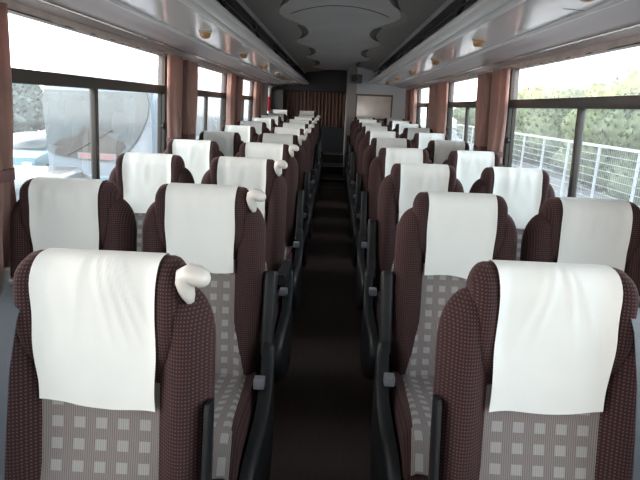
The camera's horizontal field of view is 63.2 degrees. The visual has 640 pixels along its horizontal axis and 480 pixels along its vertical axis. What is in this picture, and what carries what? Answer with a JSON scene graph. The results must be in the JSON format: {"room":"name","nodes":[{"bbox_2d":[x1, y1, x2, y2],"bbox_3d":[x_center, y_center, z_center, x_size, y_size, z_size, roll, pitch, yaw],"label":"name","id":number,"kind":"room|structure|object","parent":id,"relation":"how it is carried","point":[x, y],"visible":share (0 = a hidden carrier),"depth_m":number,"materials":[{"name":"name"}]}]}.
{"room":"vehicle interior","nodes":[
{"label":"vehicle interior","id":0,"kind":"room"},
{"bbox_2d":[0,10,274,297],"bbox_3d":[-1.147,-0.655,3.998,0.164,2.310,13.000,3,14,1],"label":"wall","id":1,"kind":"structure","parent":0,"point":[5,276],"depth_m":2.00,"materials":[{"name":"grey"}]},
{"bbox_2d":[8,8,166,178],"bbox_3d":[-1.150,-0.637,2.763,0.106,0.852,2.000,3,14,1],"label":"window","id":2,"kind":"structure","parent":1,"relation":"in","point":[19,75],"depth_m":2.64,"materials":[{"name":"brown metal"}]},
{"bbox_2d":[10,0,308,86],"bbox_3d":[-0.725,-1.441,3.726,0.658,0.240,12.850,3,14,1],"label":"luggage rack","id":3,"kind":"object","parent":1,"relation":"attached to","point":[172,26],"visible":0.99,"depth_m":2.78,"materials":[{"name":"grey"}]},
{"bbox_2d":[0,2,16,271],"bbox_3d":[-1.113,-0.329,1.751,0.097,0.905,0.252,3,14,1],"label":"window curtain","id":4,"kind":"object","parent":3,"relation":"hanging from","point":[8,200],"visible":0.84,"depth_m":1.80,"materials":[{"name":"red fabric"}]},
{"bbox_2d":[0,0,174,56],"bbox_3d":[-1.072,-1.039,2.658,0.031,0.057,2.201,3,14,1],"label":"valance","id":5,"kind":"object","parent":3,"relation":"hanging from","point":[78,26],"visible":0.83,"depth_m":2.36,"materials":[{"name":"fabric"}]},
{"bbox_2d":[167,54,182,143],"bbox_3d":[-1.023,-0.816,3.649,0.097,0.905,0.206,3,14,1],"label":"window curtain","id":6,"kind":"object","parent":3,"relation":"hanging from","point":[174,62],"visible":0.65,"depth_m":3.57,"materials":[{"name":"red fabric"}]},
{"bbox_2d":[182,60,197,139],"bbox_3d":[-1.040,-0.937,4.116,0.100,0.905,0.295,3,14,1],"label":"window curtain","id":7,"kind":"object","parent":3,"relation":"hanging from","point":[190,69],"visible":0.61,"depth_m":4.04,"materials":[{"name":"red fabric"}]},
{"bbox_2d":[198,30,211,38],"bbox_3d":[-0.651,-1.165,2.947,0.076,0.048,0.076,3,14,1],"label":"reading lamp","id":8,"kind":"object","parent":3,"relation":"attached to","point":[205,34],"visible":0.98,"depth_m":2.92,"materials":[{"name":"gold"}]},
{"bbox_2d":[183,56,230,73],"bbox_3d":[-1.002,-1.598,4.826,0.030,0.056,1.840,3,14,1],"label":"valance","id":9,"kind":"object","parent":3,"relation":"hanging from","point":[204,65],"visible":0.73,"depth_m":4.70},
{"bbox_2d":[226,73,235,124],"bbox_3d":[-0.964,-1.305,5.551,0.100,0.905,0.246,3,14,1],"label":"window curtain","id":10,"kind":"object","parent":3,"relation":"hanging from","point":[231,77],"visible":0.61,"depth_m":5.44,"materials":[{"name":"red fabric"}]},
{"bbox_2d":[234,76,243,124],"bbox_3d":[-0.979,-1.459,6.147,0.100,0.905,0.290,3,14,1],"label":"window curtain","id":11,"kind":"object","parent":3,"relation":"hanging from","point":[239,80],"visible":0.51,"depth_m":6.05,"materials":[{"name":"red fabric"}]},
{"bbox_2d":[239,53,247,58],"bbox_3d":[-0.614,-1.480,4.169,0.076,0.048,0.076,3,14,1],"label":"reading lamp","id":12,"kind":"object","parent":3,"relation":"attached to","point":[242,55],"visible":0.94,"depth_m":4.14,"materials":[{"name":"gold"}]},
{"bbox_2d":[236,74,255,81],"bbox_3d":[-0.944,-2.094,6.752,0.030,0.056,1.620,3,14,1],"label":"valance","id":13,"kind":"object","parent":3,"relation":"hanging from","point":[246,78],"visible":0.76,"depth_m":6.72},
{"bbox_2d":[252,81,259,117],"bbox_3d":[-0.910,-1.759,7.317,0.100,0.905,0.247,3,14,1],"label":"window curtain","id":14,"kind":"object","parent":3,"relation":"hanging from","point":[256,96],"visible":0.5,"depth_m":7.20,"materials":[{"name":"red fabric"}]},
{"bbox_2d":[259,83,264,115],"bbox_3d":[-0.922,-1.941,8.019,0.100,0.905,0.283,3,14,1],"label":"window curtain","id":15,"kind":"object","parent":3,"relation":"hanging from","point":[261,98],"visible":0.48,"depth_m":7.88,"materials":[{"name":"red fabric"}]},
{"bbox_2d":[263,84,268,114],"bbox_3d":[-0.908,-2.038,8.397,0.095,0.905,0.420,3,14,1],"label":"window curtain","id":16,"kind":"object","parent":3,"relation":"hanging from","point":[266,87],"visible":0.34,"depth_m":8.31,"materials":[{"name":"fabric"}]},
{"bbox_2d":[267,88,270,112],"bbox_3d":[-0.862,-2.259,8.670,0.076,0.540,0.076,3,14,1],"label":"flag","id":17,"kind":"object","parent":3,"relation":"hanging from","point":[269,106],"visible":0.47,"depth_m":8.63,"materials":[{"name":"red fabric"}]},
{"bbox_2d":[198,65,226,130],"bbox_3d":[-1.084,-1.195,4.932,0.106,0.852,1.640,3,14,1],"label":"window","id":18,"kind":"structure","parent":1,"relation":"in","point":[201,93],"depth_m":5.34,"materials":[{"name":"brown metal"}]},
{"bbox_2d":[241,79,253,120],"bbox_3d":[-1.026,-1.690,6.858,0.106,0.852,1.420,3,14,1],"label":"window","id":19,"kind":"structure","parent":1,"relation":"in","point":[250,97],"depth_m":7.41,"materials":[{"name":"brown metal"}]},
{"bbox_2d":[271,89,284,109],"bbox_3d":[-0.812,-2.118,9.991,0.215,1.470,0.450,3,14,1],"label":"wall","id":20,"kind":"structure","parent":0,"point":[278,96],"depth_m":9.64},
{"bbox_2d":[275,65,346,151],"bbox_3d":[0.298,-2.338,10.277,2.440,2.040,0.320,3,14,1],"label":"wall","id":21,"kind":"structure","parent":0,"point":[324,80],"depth_m":9.97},
{"bbox_2d":[285,91,345,126],"bbox_3d":[-0.101,-2.529,10.034,1.165,0.630,0.076,3,14,1],"label":"pleated curtain","id":22,"kind":"object","parent":21,"relation":"hanging from","point":[330,106],"visible":0.71,"depth_m":10.02,"materials":[{"name":"brown fabric"}]},
{"bbox_2d":[285,90,345,92],"bbox_3d":[-0.088,-2.840,9.953,1.165,0.020,0.020,3,14,1],"label":"trim","id":23,"kind":"structure","parent":21,"relation":"attached to","point":[285,90],"depth_m":9.95,"materials":[{"name":"black"}]},
{"bbox_2d":[270,189,373,479],"bbox_3d":[0.066,0.304,4.311,2.450,0.361,13.200,3,14,1],"label":"floor","id":24,"kind":"structure","parent":0,"point":[323,403],"depth_m":2.71,"materials":[{"name":"carpet"}]},
{"bbox_2d":[10,177,136,277],"bbox_3d":[-0.923,0.372,1.743,0.456,1.088,0.697,3,14,1],"label":"seat","id":25,"kind":"object","parent":24,"relation":"on","point":[49,212],"visible":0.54,"depth_m":1.84,"materials":[{"name":"white fabric"}]},
{"bbox_2d":[0,248,215,479],"bbox_3d":[-0.440,0.622,0.920,0.514,1.090,0.726,3,14,1],"label":"seat","id":26,"kind":"object","parent":24,"relation":"on","point":[107,357],"visible":1,"depth_m":1.04,"materials":[{"name":"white fabric"}]},
{"bbox_2d":[109,152,194,251],"bbox_3d":[-0.898,0.148,2.542,0.456,1.088,0.697,3,14,1],"label":"seat","id":27,"kind":"object","parent":24,"relation":"on","point":[138,176],"visible":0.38,"depth_m":2.64,"materials":[{"name":"white fabric"}]},
{"bbox_2d":[163,139,223,183],"bbox_3d":[-0.873,-0.075,3.341,0.456,1.088,0.697,3,14,1],"label":"seat","id":28,"kind":"object","parent":24,"relation":"on","point":[197,155],"visible":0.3,"depth_m":3.43,"materials":[{"name":"white fabric"}]},
{"bbox_2d":[142,183,277,479],"bbox_3d":[-0.414,0.398,1.719,0.514,1.090,0.726,3,14,1],"label":"seat","id":29,"kind":"object","parent":24,"relation":"on","point":[221,229],"visible":0.62,"depth_m":1.83,"materials":[{"name":"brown fabric"}]},
{"bbox_2d":[212,372,257,479],"bbox_3d":[-0.453,0.589,1.689,0.456,0.194,0.500,3,14,1],"label":"seat cushion","id":30,"kind":"object","parent":29,"relation":"on","point":[236,394],"depth_m":1.57,"materials":[{"name":"fabric"}]},
{"bbox_2d":[198,131,243,156],"bbox_3d":[-0.848,-0.299,4.140,0.456,1.088,0.697,3,14,1],"label":"seat","id":31,"kind":"object","parent":24,"relation":"on","point":[229,143],"visible":0.23,"depth_m":4.23,"materials":[{"name":"white fabric"}]},
{"bbox_2d":[221,125,258,142],"bbox_3d":[-0.823,-0.523,4.939,0.456,1.088,0.697,3,14,1],"label":"seat","id":32,"kind":"object","parent":24,"relation":"on","point":[247,133],"visible":0.2,"depth_m":5.03,"materials":[{"name":"white fabric"}]},
{"bbox_2d":[201,156,292,382],"bbox_3d":[-0.389,0.174,2.518,0.514,1.090,0.726,3,14,1],"label":"seat","id":33,"kind":"object","parent":24,"relation":"on","point":[264,174],"visible":0.42,"depth_m":2.62,"materials":[{"name":"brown fabric"}]},
{"bbox_2d":[260,290,282,358],"bbox_3d":[-0.428,0.365,2.488,0.456,0.194,0.500,3,14,1],"label":"seat cushion","id":34,"kind":"object","parent":33,"relation":"on","point":[279,299],"depth_m":2.48,"materials":[{"name":"plastic"}]},
{"bbox_2d":[237,121,269,134],"bbox_3d":[-0.798,-0.746,5.738,0.456,1.088,0.697,3,14,1],"label":"seat","id":35,"kind":"object","parent":24,"relation":"on","point":[260,127],"visible":0.17,"depth_m":5.83,"materials":[{"name":"white fabric"}]},
{"bbox_2d":[249,118,277,129],"bbox_3d":[-0.773,-0.970,6.537,0.456,1.088,0.697,3,14,1],"label":"seat","id":36,"kind":"object","parent":24,"relation":"on","point":[270,123],"visible":0.16,"depth_m":6.62,"materials":[{"name":"white fabric"}]},
{"bbox_2d":[234,142,303,309],"bbox_3d":[-0.364,-0.049,3.317,0.514,1.090,0.726,3,14,1],"label":"seat","id":37,"kind":"object","parent":24,"relation":"on","point":[274,151],"visible":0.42,"depth_m":3.42,"materials":[{"name":"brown fabric"}]},
{"bbox_2d":[282,246,294,286],"bbox_3d":[-0.403,0.141,3.287,0.456,0.194,0.500,3,14,1],"label":"seat cushion","id":38,"kind":"object","parent":37,"relation":"on","point":[289,250],"depth_m":3.29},
{"bbox_2d":[259,115,283,126],"bbox_3d":[-0.748,-1.194,7.337,0.456,1.088,0.697,3,14,1],"label":"seat","id":39,"kind":"object","parent":24,"relation":"on","point":[278,120],"visible":0.14,"depth_m":7.42,"materials":[{"name":"white fabric"}]},
{"bbox_2d":[266,113,288,122],"bbox_3d":[-0.723,-1.418,8.136,0.456,1.088,0.697,3,14,1],"label":"seat","id":40,"kind":"object","parent":24,"relation":"on","point":[284,118],"visible":0.11,"depth_m":8.22,"materials":[{"name":"white fabric"}]},
{"bbox_2d":[270,109,291,119],"bbox_3d":[-0.719,-1.661,8.873,0.456,1.088,0.697,3,14,1],"label":"seat","id":41,"kind":"object","parent":24,"relation":"on","point":[287,112],"visible":0.2,"depth_m":8.96,"materials":[{"name":"white fabric"}]},
{"bbox_2d":[257,133,309,267],"bbox_3d":[-0.339,-0.273,4.117,0.514,1.090,0.726,3,14,1],"label":"seat","id":42,"kind":"object","parent":24,"relation":"on","point":[289,139],"visible":0.28,"depth_m":4.22,"materials":[{"name":"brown fabric"}]},
{"bbox_2d":[270,127,313,238],"bbox_3d":[-0.314,-0.497,4.916,0.514,1.090,0.726,3,14,1],"label":"seat","id":43,"kind":"object","parent":24,"relation":"on","point":[275,130],"visible":0.24,"depth_m":5.01,"materials":[{"name":"white fabric"}]},
{"bbox_2d":[279,123,316,217],"bbox_3d":[-0.289,-0.721,5.715,0.514,1.090,0.726,3,14,1],"label":"seat","id":44,"kind":"object","parent":24,"relation":"on","point":[304,126],"visible":0.19,"depth_m":5.82,"materials":[{"name":"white fabric"}]},
{"bbox_2d":[286,119,319,202],"bbox_3d":[-0.264,-0.944,6.514,0.514,1.090,0.726,3,14,1],"label":"seat","id":45,"kind":"object","parent":24,"relation":"on","point":[316,146],"visible":0.18,"depth_m":6.63,"materials":[{"name":"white fabric"}]},
{"bbox_2d":[292,117,320,190],"bbox_3d":[-0.239,-1.168,7.313,0.514,1.090,0.726,3,14,1],"label":"seat","id":46,"kind":"object","parent":24,"relation":"on","point":[318,141],"visible":0.15,"depth_m":7.42,"materials":[{"name":"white fabric"}]},
{"bbox_2d":[295,111,321,138],"bbox_3d":[-0.228,-1.635,8.850,0.514,1.088,0.726,3,14,1],"label":"seat","id":47,"kind":"object","parent":24,"relation":"on","point":[298,112],"visible":0.11,"depth_m":8.95,"materials":[{"name":"white fabric"}]},
{"bbox_2d":[296,114,321,180],"bbox_3d":[-0.214,-1.392,8.112,0.514,1.090,0.726,3,14,1],"label":"seat","id":48,"kind":"object","parent":24,"relation":"on","point":[299,115],"visible":0.09,"depth_m":8.21,"materials":[{"name":"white fabric"}]},
{"bbox_2d":[320,182,344,189],"bbox_3d":[0.195,-0.865,8.360,0.470,0.040,0.612,3,14,1],"label":"trim","id":49,"kind":"structure","parent":24,"relation":"on","point":[323,185],"depth_m":8.30,"materials":[{"name":"black"}]},
{"bbox_2d":[344,117,374,180],"bbox_3d":[0.655,-1.367,8.154,0.514,1.088,0.726,3,14,1],"label":"seat","id":50,"kind":"object","parent":24,"relation":"on","point":[348,143],"visible":0.2,"depth_m":8.27,"materials":[{"name":"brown fabric"}]},
{"bbox_2d":[345,119,378,190],"bbox_3d":[0.630,-1.143,7.355,0.514,1.088,0.726,3,14,1],"label":"seat","id":51,"kind":"object","parent":24,"relation":"on","point":[358,121],"visible":0.13,"depth_m":7.46,"materials":[{"name":"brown fabric"}]},
{"bbox_2d":[346,122,384,202],"bbox_3d":[0.605,-0.919,6.556,0.514,1.088,0.726,3,14,1],"label":"seat","id":52,"kind":"object","parent":24,"relation":"on","point":[357,130],"visible":0.21,"depth_m":6.66,"materials":[{"name":"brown fabric"}]},
{"bbox_2d":[347,126,390,218],"bbox_3d":[0.580,-0.696,5.757,0.514,1.088,0.726,3,14,1],"label":"seat","id":53,"kind":"object","parent":24,"relation":"on","point":[354,155],"visible":0.16,"depth_m":5.87,"materials":[{"name":"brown fabric"}]},
{"bbox_2d":[349,131,399,238],"bbox_3d":[0.555,-0.472,4.958,0.514,1.088,0.726,3,14,1],"label":"seat","id":54,"kind":"object","parent":24,"relation":"on","point":[369,135],"visible":0.2,"depth_m":5.06,"materials":[{"name":"white fabric"}]},
{"bbox_2d":[351,137,412,267],"bbox_3d":[0.530,-0.248,4.159,0.514,1.088,0.726,3,14,1],"label":"seat","id":55,"kind":"object","parent":24,"relation":"on","point":[371,151],"visible":0.3,"depth_m":4.26,"materials":[{"name":"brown fabric"}]},
{"bbox_2d":[382,118,404,126],"bbox_3d":[1.158,-1.348,8.159,0.456,1.088,0.697,3,14,1],"label":"seat","id":56,"kind":"object","parent":24,"relation":"on","point":[386,120],"visible":0.16,"depth_m":8.25,"materials":[{"name":"white fabric"}]},
{"bbox_2d":[355,147,432,309],"bbox_3d":[0.505,-0.025,3.359,0.514,1.088,0.726,3,14,1],"label":"seat","id":57,"kind":"object","parent":24,"relation":"on","point":[381,165],"visible":0.32,"depth_m":3.46,"materials":[{"name":"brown fabric"}]},
{"bbox_2d":[364,249,374,286],"bbox_3d":[0.524,0.168,3.328,0.456,0.194,0.500,3,14,1],"label":"seat cushion","id":58,"kind":"object","parent":57,"relation":"on","point":[365,254],"depth_m":3.23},
{"bbox_2d":[386,120,411,130],"bbox_3d":[1.133,-1.124,7.359,0.456,1.088,0.697,3,14,1],"label":"seat","id":59,"kind":"object","parent":24,"relation":"on","point":[392,124],"visible":0.15,"depth_m":7.45,"materials":[{"name":"white fabric"}]},
{"bbox_2d":[392,123,421,134],"bbox_3d":[1.107,-0.900,6.561,0.456,1.088,0.697,3,14,1],"label":"seat","id":60,"kind":"object","parent":24,"relation":"on","point":[399,128],"visible":0.15,"depth_m":6.65,"materials":[{"name":"white fabric"}]},
{"bbox_2d":[360,163,463,379],"bbox_3d":[0.480,0.199,2.560,0.514,1.088,0.726,3,14,1],"label":"seat","id":61,"kind":"object","parent":24,"relation":"on","point":[398,190],"visible":0.4,"depth_m":2.67,"materials":[{"name":"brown fabric"}]},
{"bbox_2d":[373,291,390,358],"bbox_3d":[0.499,0.391,2.529,0.456,0.194,0.500,3,14,1],"label":"seat cushion","id":62,"kind":"object","parent":61,"relation":"on","point":[376,299],"depth_m":2.51,"materials":[{"name":"plastic"}]},
{"bbox_2d":[400,127,432,139],"bbox_3d":[1.082,-0.676,5.761,0.456,1.088,0.697,3,14,1],"label":"seat","id":63,"kind":"object","parent":24,"relation":"on","point":[408,133],"visible":0.19,"depth_m":5.85,"materials":[{"name":"white fabric"}]},
{"bbox_2d":[410,133,447,148],"bbox_3d":[1.057,-0.453,4.962,0.456,1.088,0.697,3,14,1],"label":"seat","id":64,"kind":"object","parent":24,"relation":"on","point":[420,140],"visible":0.16,"depth_m":5.05,"materials":[{"name":"white fabric"}]},
{"bbox_2d":[370,191,516,479],"bbox_3d":[0.455,0.423,1.761,0.514,1.088,0.726,3,14,1],"label":"seat","id":65,"kind":"object","parent":24,"relation":"on","point":[439,240],"visible":0.64,"depth_m":1.88,"materials":[{"name":"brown fabric"}]},
{"bbox_2d":[389,371,427,479],"bbox_3d":[0.474,0.615,1.729,0.456,0.194,0.500,3,14,1],"label":"seat cushion","id":66,"kind":"object","parent":65,"relation":"on","point":[408,393],"depth_m":1.60,"materials":[{"name":"fabric"}]},
{"bbox_2d":[425,140,470,163],"bbox_3d":[1.032,-0.229,4.163,0.456,1.088,0.697,3,14,1],"label":"seat","id":67,"kind":"object","parent":24,"relation":"on","point":[439,151],"visible":0.22,"depth_m":4.25,"materials":[{"name":"white fabric"}]},
{"bbox_2d":[442,150,502,192],"bbox_3d":[1.007,-0.005,3.364,0.456,1.088,0.697,3,14,1],"label":"seat","id":68,"kind":"object","parent":24,"relation":"on","point":[469,166],"visible":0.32,"depth_m":3.46,"materials":[{"name":"white fabric"}]},
{"bbox_2d":[469,166,554,260],"bbox_3d":[0.982,0.219,2.565,0.456,1.088,0.697,3,14,1],"label":"seat","id":69,"kind":"object","parent":24,"relation":"on","point":[524,191],"visible":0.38,"depth_m":2.66,"materials":[{"name":"white fabric"}]},
{"bbox_2d":[428,260,639,479],"bbox_3d":[0.432,0.647,0.962,0.514,1.088,0.726,3,14,1],"label":"seat","id":70,"kind":"object","parent":24,"relation":"on","point":[537,369],"visible":1,"depth_m":1.09,"materials":[{"name":"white fabric"}]},
{"bbox_2d":[520,197,639,295],"bbox_3d":[0.957,0.442,1.766,0.456,1.088,0.697,3,14,1],"label":"seat","id":71,"kind":"object","parent":24,"relation":"on","point":[597,231],"visible":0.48,"depth_m":1.86,"materials":[{"name":"white fabric"}]},
{"bbox_2d":[216,0,477,72],"bbox_3d":[0.142,-1.612,3.661,2.380,0.148,12.900,3,14,1],"label":"ceiling","id":72,"kind":"structure","parent":0,"point":[338,35],"depth_m":4.36,"materials":[{"name":"grey"}]},
{"bbox_2d":[297,25,308,38],"bbox_3d":[-0.157,-1.904,4.776,0.105,0.035,0.923,2,14,-3],"label":"ceiling vent","id":73,"kind":"object","parent":72,"relation":"in","point":[304,30],"visible":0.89,"depth_m":4.60,"materials":[{"name":"grey"}]},
{"bbox_2d":[291,5,387,16],"bbox_3d":[0.143,-1.633,3.699,0.726,0.022,0.291,3,14,1],"label":"trim","id":74,"kind":"structure","parent":72,"relation":"attached to","point":[328,5],"depth_m":3.63,"materials":[{"name":"grey"}]},
{"bbox_2d":[370,28,381,41],"bbox_3d":[0.507,-1.873,4.764,0.105,0.035,0.923,4,15,5],"label":"ceiling vent","id":75,"kind":"object","parent":72,"relation":"in","point":[373,33],"visible":0.87,"depth_m":4.60,"materials":[{"name":"grey"}]},
{"bbox_2d":[389,0,400,10],"bbox_3d":[0.455,-1.437,3.070,0.105,0.035,0.923,4,15,5],"label":"ceiling vent","id":76,"kind":"object","parent":72,"relation":"in","point":[394,3],"visible":0.83,"depth_m":3.21,"materials":[{"name":"grey"}]},
{"bbox_2d":[343,66,357,175],"bbox_3d":[0.535,-2.136,9.516,0.150,1.950,1.280,3,14,1],"label":"wall partition","id":77,"kind":"structure","parent":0,"point":[350,104],"depth_m":8.84,"materials":[{"name":"grey"}]},
{"bbox_2d":[322,162,342,174],"bbox_3d":[0.234,-1.273,9.493,0.470,0.215,0.612,3,14,1],"label":"trim","id":78,"kind":"structure","parent":77,"relation":"attached to","point":[327,168],"depth_m":9.21,"materials":[{"name":"black"}]},
{"bbox_2d":[322,151,342,162],"bbox_3d":[0.255,-1.501,10.033,0.470,0.362,0.572,3,14,1],"label":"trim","id":79,"kind":"structure","parent":77,"relation":"attached to","point":[327,157],"depth_m":9.75,"materials":[{"name":"black"}]},
{"bbox_2d":[320,174,344,182],"bbox_3d":[0.214,-1.050,8.932,0.470,0.087,0.612,3,14,1],"label":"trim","id":80,"kind":"structure","parent":77,"relation":"attached to","point":[331,178],"depth_m":8.65,"materials":[{"name":"black"}]},
{"bbox_2d":[349,74,361,83],"bbox_3d":[0.593,-2.677,8.637,0.210,0.140,0.129,3,14,1],"label":"ceiling box","id":81,"kind":"object","parent":77,"relation":"attached to","point":[353,78],"visible":1,"depth_m":8.58,"materials":[{"name":"grey plastic"}]},
{"bbox_2d":[351,75,356,81],"bbox_3d":[0.561,-2.663,8.581,0.100,0.100,0.011,3,14,1],"label":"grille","id":82,"kind":"object","parent":81,"relation":"attached to","point":[353,77],"depth_m":8.58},
{"bbox_2d":[356,66,405,122],"bbox_3d":[1.037,-2.115,9.516,0.855,1.950,1.262,3,14,1],"label":"wall","id":83,"kind":"structure","parent":0,"point":[399,95],"depth_m":8.77,"materials":[{"name":"white laminate"}]},
{"bbox_2d":[355,94,392,120],"bbox_3d":[0.913,-2.252,8.834,0.624,0.425,0.022,3,14,1],"label":"framed picture","id":84,"kind":"object","parent":83,"relation":"attached to","point":[379,107],"visible":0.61,"depth_m":8.83,"materials":[{"name":"brown"}]},
{"bbox_2d":[409,42,636,164],"bbox_3d":[1.349,-0.541,3.952,0.164,2.310,13.000,3,14,1],"label":"wall","id":85,"kind":"structure","parent":0,"point":[636,42],"depth_m":5.59,"materials":[{"name":"grey"}]},
{"bbox_2d":[416,87,428,127],"bbox_3d":[1.434,-1.624,6.992,0.106,0.852,1.530,3,14,1],"label":"window","id":86,"kind":"structure","parent":85,"relation":"in","point":[419,104],"depth_m":7.59,"materials":[{"name":"glass"}]},
{"bbox_2d":[446,76,477,141],"bbox_3d":[1.370,-1.075,4.857,0.106,0.852,1.580,3,14,1],"label":"window","id":87,"kind":"structure","parent":85,"relation":"in","point":[451,104],"depth_m":5.27,"materials":[{"name":"brown metal"}]},
{"bbox_2d":[369,0,639,89],"bbox_3d":[0.973,-1.208,3.095,0.658,0.240,11.610,3,14,1],"label":"luggage rack","id":88,"kind":"object","parent":85,"relation":"attached to","point":[515,31],"visible":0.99,"depth_m":2.49,"materials":[{"name":"grey"}]},
{"bbox_2d":[405,90,410,120],"bbox_3d":[1.400,-1.915,8.287,0.100,0.905,0.360,3,14,1],"label":"window curtain","id":89,"kind":"object","parent":88,"relation":"hanging from","point":[408,92],"visible":0.48,"depth_m":8.15,"materials":[{"name":"red fabric"}]},
{"bbox_2d":[410,88,416,123],"bbox_3d":[1.344,-1.714,7.503,0.100,0.905,0.302,3,14,1],"label":"window curtain","id":90,"kind":"object","parent":88,"relation":"hanging from","point":[413,100],"visible":0.48,"depth_m":7.38,"materials":[{"name":"red fabric"}]},
{"bbox_2d":[415,82,437,89],"bbox_3d":[1.386,-2.033,6.888,0.031,0.056,1.730,3,14,1],"label":"valance","id":91,"kind":"object","parent":88,"relation":"hanging from","point":[427,85],"visible":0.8,"depth_m":6.86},
{"bbox_2d":[428,84,437,132],"bbox_3d":[1.339,-1.379,6.204,0.097,0.905,0.382,3,14,1],"label":"window curtain","id":92,"kind":"object","parent":88,"relation":"hanging from","point":[433,89],"visible":0.49,"depth_m":6.09,"materials":[{"name":"red fabric"}]},
{"bbox_2d":[431,59,440,64],"bbox_3d":[0.897,-1.383,4.034,0.076,0.048,0.076,3,14,1],"label":"reading lamp","id":93,"kind":"object","parent":88,"relation":"attached to","point":[434,61],"visible":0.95,"depth_m":4.01,"materials":[{"name":"gold"}]},
{"bbox_2d":[436,81,448,133],"bbox_3d":[1.285,-1.201,5.508,0.097,0.905,0.305,3,14,1],"label":"window curtain","id":94,"kind":"object","parent":88,"relation":"hanging from","point":[442,103],"visible":0.49,"depth_m":5.40,"materials":[{"name":"red fabric"}]},
{"bbox_2d":[445,69,494,82],"bbox_3d":[1.321,-1.484,4.754,0.031,0.057,1.780,3,14,1],"label":"valance","id":95,"kind":"object","parent":88,"relation":"hanging from","point":[473,75],"visible":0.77,"depth_m":4.63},
{"bbox_2d":[472,38,486,46],"bbox_3d":[0.860,-1.069,2.812,0.076,0.048,0.076,3,14,1],"label":"reading lamp","id":96,"kind":"object","parent":88,"relation":"attached to","point":[477,42],"visible":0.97,"depth_m":2.79,"materials":[{"name":"gold"}]},
{"bbox_2d":[473,72,491,150],"bbox_3d":[1.275,-0.838,4.099,0.097,0.905,0.273,3,14,1],"label":"window curtain","id":97,"kind":"object","parent":88,"relation":"hanging from","point":[484,83],"visible":0.59,"depth_m":4.02,"materials":[{"name":"red fabric"}]},
{"bbox_2d":[487,67,510,163],"bbox_3d":[1.227,-0.716,3.619,0.097,0.905,0.258,3,14,1],"label":"window curtain","id":98,"kind":"object","parent":88,"relation":"hanging from","point":[498,101],"visible":0.66,"depth_m":3.54,"materials":[{"name":"red fabric"}]},
{"bbox_2d":[503,35,639,69],"bbox_3d":[1.262,-0.951,2.687,0.031,0.056,2.051,3,14,1],"label":"valance","id":99,"kind":"object","parent":88,"relation":"hanging from","point":[580,52],"visible":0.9,"depth_m":2.53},
{"bbox_2d":[503,42,639,197],"bbox_3d":[1.307,-0.543,2.791,0.106,0.852,1.850,3,14,1],"label":"window","id":100,"kind":"structure","parent":85,"relation":"in","point":[629,102],"depth_m":2.63,"materials":[{"name":"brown metal"}]},
{"label":"outside","id":101,"kind":"structure","parent":0,"visible":0},
{"bbox_3d":[0.773,-4.842,29.721,120.000,0.200,120.000,3,14,1],"label":"ground","id":102,"kind":"structure","parent":101,"visible":0},
{"bbox_2d":[12,85,42,132],"bbox_3d":[-16.456,-5.877,23.636,6.743,3.493,6.147,3,14,1],"label":"tree","id":103,"kind":"object","parent":102,"relation":"on","point":[26,113],"visible":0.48,"depth_m":23.83,"materials":[{"name":"green plant"}]},
{"bbox_2d":[12,83,44,130],"bbox_3d":[-20.213,-8.561,32.373,7.486,4.017,6.729,3,14,1],"label":"tree","id":104,"kind":"object","parent":102,"relation":"on","point":[27,88],"visible":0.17,"depth_m":31.81,"materials":[{"name":"green plant"}]},
{"bbox_2d":[13,131,48,165],"bbox_3d":[-8.979,-2.687,16.594,1.680,1.420,4.059,2,14,-3],"label":"parked car","id":105,"kind":"object","parent":102,"relation":"on","point":[30,148],"visible":0.34,"depth_m":15.62,"materials":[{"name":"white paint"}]},
{"bbox_2d":[13,165,91,200],"bbox_3d":[-4.833,-0.369,8.284,1.680,1.420,4.059,1,15,-5],"label":"parked car","id":106,"kind":"object","parent":102,"relation":"on","point":[23,173],"visible":0.02,"depth_m":8.48,"materials":[{"name":"grey paint"}]},
{"bbox_2d":[42,61,248,179],"bbox_3d":[-4.120,-3.389,16.227,2.560,3.347,11.110,4,15,5],"label":"coach","id":107,"kind":"object","parent":102,"relation":"on","point":[128,121],"visible":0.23,"depth_m":10.83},
{"bbox_2d":[452,132,612,198],"bbox_3d":[10.618,-3.254,24.666,12.000,0.040,90.000,3,14,1],"label":"verge","id":108,"kind":"structure","parent":102,"relation":"on","point":[552,174],"depth_m":20.06,"materials":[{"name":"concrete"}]},
{"bbox_2d":[453,85,530,143],"bbox_3d":[12.429,-8.198,35.226,7.557,4.483,7.429,3,14,1],"label":"tree","id":109,"kind":"object","parent":108,"relation":"on","point":[458,113],"visible":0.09,"depth_m":34.46,"materials":[{"name":"green plant"}]},
{"bbox_2d":[420,119,639,206],"bbox_3d":[4.990,-3.029,18.645,0.044,2.167,30.903,3,14,1],"label":"mesh fence","id":110,"kind":"object","parent":108,"relation":"on","point":[599,146],"visible":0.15,"depth_m":9.83,"materials":[{"name":"metal"}]},
{"bbox_2d":[512,79,585,163],"bbox_3d":[11.874,-6.431,28.384,6.336,4.440,5.952,3,14,1],"label":"tree","id":111,"kind":"object","parent":108,"relation":"on","point":[537,91],"visible":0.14,"depth_m":26.78,"materials":[{"name":"green plant"}]},
{"bbox_2d":[518,82,589,171],"bbox_3d":[11.813,-4.853,23.022,5.870,4.066,4.998,3,14,1],"label":"tree","id":112,"kind":"object","parent":108,"relation":"on","point":[540,122],"visible":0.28,"depth_m":22.16,"materials":[{"name":"green plant"}]},
{"bbox_2d":[546,66,639,189],"bbox_3d":[10.975,-3.966,18.549,4.986,4.518,4.509,7,15,19],"label":"tree","id":113,"kind":"object","parent":108,"relation":"on","point":[613,88],"visible":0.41,"depth_m":17.92,"materials":[{"name":"green plant"}]},
{"bbox_2d":[590,88,639,207],"bbox_3d":[10.266,-2.748,14.701,4.489,4.030,3.770,-2,15,-15],"label":"tree","id":114,"kind":"object","parent":108,"relation":"on","point":[621,128],"visible":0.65,"depth_m":14.64,"materials":[{"name":"green plant"}]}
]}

